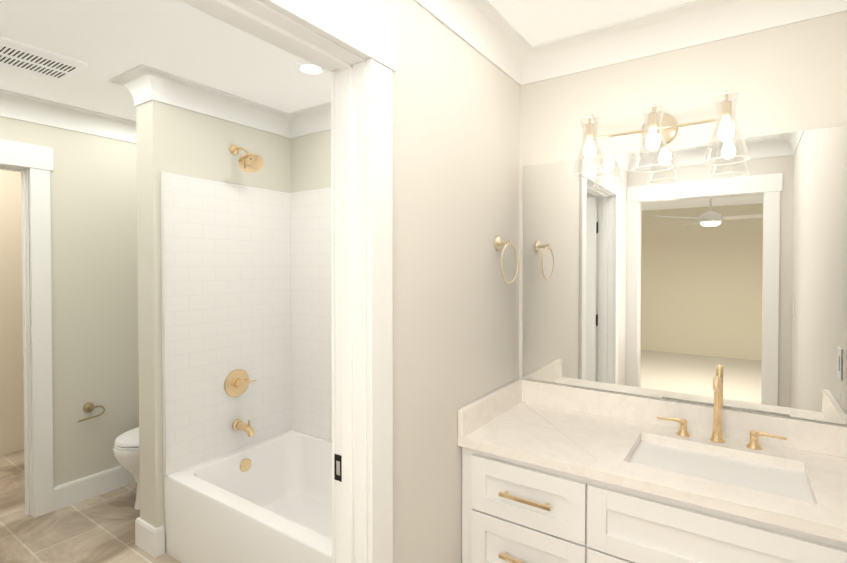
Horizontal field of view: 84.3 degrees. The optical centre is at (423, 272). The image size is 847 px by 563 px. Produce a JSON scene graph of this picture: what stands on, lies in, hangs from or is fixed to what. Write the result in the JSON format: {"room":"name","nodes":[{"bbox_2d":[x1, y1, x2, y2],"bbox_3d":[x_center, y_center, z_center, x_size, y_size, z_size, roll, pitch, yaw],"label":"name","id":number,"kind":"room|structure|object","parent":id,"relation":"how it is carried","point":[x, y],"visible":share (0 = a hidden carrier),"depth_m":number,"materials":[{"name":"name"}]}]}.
{"room":"bathroom","nodes":[
{"label":"bathroom","id":0,"kind":"room"},
{"bbox_2d":[0,450,180,562],"bbox_3d":[-1.353,1.481,1.988,5.310,0.060,2.630,1,1,34],"label":"floor","id":1,"kind":"structure","parent":0,"point":[99,528],"depth_m":2.62,"materials":[{"name":"beige tile"}]},
{"bbox_2d":[113,427,139,509],"bbox_3d":[-1.594,1.035,3.090,0.481,0.800,0.814,1,1,34],"label":"toilet","id":2,"kind":"object","parent":1,"relation":"on","point":[126,450],"visible":0.19,"depth_m":2.77,"materials":[{"name":"white ceramic"}]},
{"bbox_2d":[458,376,846,562],"bbox_3d":[0.764,0.910,1.622,1.168,1.092,0.593,1,1,34],"label":"bathroom vanity","id":3,"kind":"object","parent":1,"relation":"on","point":[554,473],"visible":1,"depth_m":1.55,"materials":[{"name":"painted wood"},{"name":"quartz"},{"name":"polished gold metal"}]},
{"bbox_2d":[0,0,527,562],"bbox_3d":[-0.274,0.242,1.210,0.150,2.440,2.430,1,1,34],"label":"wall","id":4,"kind":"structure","parent":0,"point":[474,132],"depth_m":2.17,"materials":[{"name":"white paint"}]},
{"bbox_2d":[0,89,136,142],"bbox_3d":[-2.325,-0.935,2.587,0.090,0.127,2.440,1,1,34],"label":"crown molding","id":5,"kind":"structure","parent":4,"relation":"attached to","point":[13,105],"depth_m":2.84,"materials":[{"name":"white paint"}]},
{"bbox_2d":[78,402,105,421],"bbox_3d":[-2.109,0.880,2.969,0.042,0.102,0.153,1,1,34],"label":"paper holder","id":6,"kind":"object","parent":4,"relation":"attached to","point":[88,407],"visible":0.96,"depth_m":2.96,"materials":[{"name":"gold metal"}]},
{"bbox_2d":[54,466,164,557],"bbox_3d":[-1.868,1.415,-0.392,6.932,0.140,6.932,1,1,34],"label":"baseboard","id":7,"kind":"structure","parent":4,"relation":"attached to","point":[149,539],"depth_m":2.89,"materials":[{"name":"white"}]},
{"bbox_2d":[109,73,140,105],"bbox_3d":[-1.317,-0.938,2.795,0.100,0.127,0.960,1,1,34],"label":"crown molding","id":8,"kind":"structure","parent":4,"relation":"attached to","point":[119,79],"depth_m":2.42,"materials":[{"name":"white paint"}]},
{"bbox_2d":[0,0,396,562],"bbox_3d":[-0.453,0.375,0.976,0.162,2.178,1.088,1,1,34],"label":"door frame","id":9,"kind":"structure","parent":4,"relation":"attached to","point":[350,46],"depth_m":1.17,"materials":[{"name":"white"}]},
{"bbox_2d":[334,454,341,481],"bbox_3d":[-0.247,0.567,1.358,0.032,0.075,0.003,1,1,34],"label":"strike plate","id":10,"kind":"object","parent":9,"relation":"attached to","point":[337,467],"visible":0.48,"depth_m":1.34,"materials":[{"name":"black metal"}]},
{"bbox_2d":[124,64,287,136],"bbox_3d":[-1.139,-0.935,2.613,0.100,0.127,0.860,1,1,34],"label":"crown molding","id":11,"kind":"structure","parent":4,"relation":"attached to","point":[145,83],"depth_m":2.53,"materials":[{"name":"white paint"}]},
{"bbox_2d":[284,101,330,138],"bbox_3d":[-0.333,-0.936,2.650,1.370,0.127,0.090,1,1,34],"label":"crown molding","id":12,"kind":"structure","parent":4,"relation":"attached to","point":[317,118],"depth_m":2.92,"materials":[{"name":"white paint"}]},
{"bbox_2d":[414,0,539,85],"bbox_3d":[-0.202,-0.914,1.138,0.090,0.127,2.440,1,1,34],"label":"crown molding","id":13,"kind":"structure","parent":4,"relation":"attached to","point":[486,29],"depth_m":1.83,"materials":[{"name":"white paint"}]},
{"bbox_2d":[494,236,518,283],"bbox_3d":[0.340,-0.053,1.967,0.064,0.204,0.173,1,1,34],"label":"towel ring","id":14,"kind":"object","parent":4,"relation":"attached to","point":[499,242],"visible":1,"depth_m":1.96,"materials":[{"name":"gold metal"}]},
{"bbox_2d":[0,0,693,120],"bbox_3d":[-1.868,-1.004,-0.426,7.140,0.100,7.140,1,1,34],"label":"ceiling","id":15,"kind":"structure","parent":0,"point":[106,41],"depth_m":2.02,"materials":[{"name":"white paint"}]},
{"bbox_2d":[0,37,87,80],"bbox_3d":[-1.822,-0.984,2.188,0.330,0.016,0.330,1,1,34],"label":"ceiling vent","id":16,"kind":"object","parent":15,"relation":"in","point":[30,59],"visible":1,"depth_m":2.17,"materials":[{"name":"white metal"}]},
{"bbox_2d":[293,61,328,76],"bbox_3d":[-0.548,-0.989,2.281,0.168,0.007,0.168,1,1,34],"label":"recessed light","id":17,"kind":"object","parent":15,"relation":"in","point":[306,68],"visible":0.85,"depth_m":2.29,"materials":[{"name":"white plastic"}]},
{"bbox_2d":[528,11,846,425],"bbox_3d":[-0.645,0.216,3.007,5.310,2.440,0.120,1,1,34],"label":"wall","id":18,"kind":"structure","parent":0,"point":[792,77],"depth_m":1.76,"materials":[{"name":"white paint"}]},
{"bbox_2d":[572,90,749,178],"bbox_3d":[0.866,-0.503,1.751,0.585,0.249,0.232,1,1,34],"label":"sconce","id":19,"kind":"object","parent":18,"relation":"attached to","point":[658,130],"visible":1,"depth_m":1.70,"materials":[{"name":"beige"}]},
{"bbox_2d":[536,0,827,80],"bbox_3d":[0.902,-0.924,1.807,0.960,0.127,0.090,1,1,34],"label":"crown molding","id":20,"kind":"structure","parent":18,"relation":"attached to","point":[696,22],"depth_m":1.80,"materials":[{"name":"white paint"}]},
{"bbox_2d":[523,125,846,424],"bbox_3d":[0.929,0.006,1.851,1.130,0.982,0.005,1,1,34],"label":"mirror","id":21,"kind":"object","parent":18,"relation":"attached to","point":[689,276],"visible":0.89,"depth_m":1.77,"materials":[{"name":"grey mirror"}]},
{"bbox_2d":[820,0,846,14],"bbox_3d":[0.690,-0.905,0.530,0.090,0.127,2.440,1,1,34],"label":"crown molding","id":22,"kind":"structure","parent":18,"relation":"attached to","point":[834,6],"depth_m":1.54,"materials":[{"name":"white paint"}]}
]}

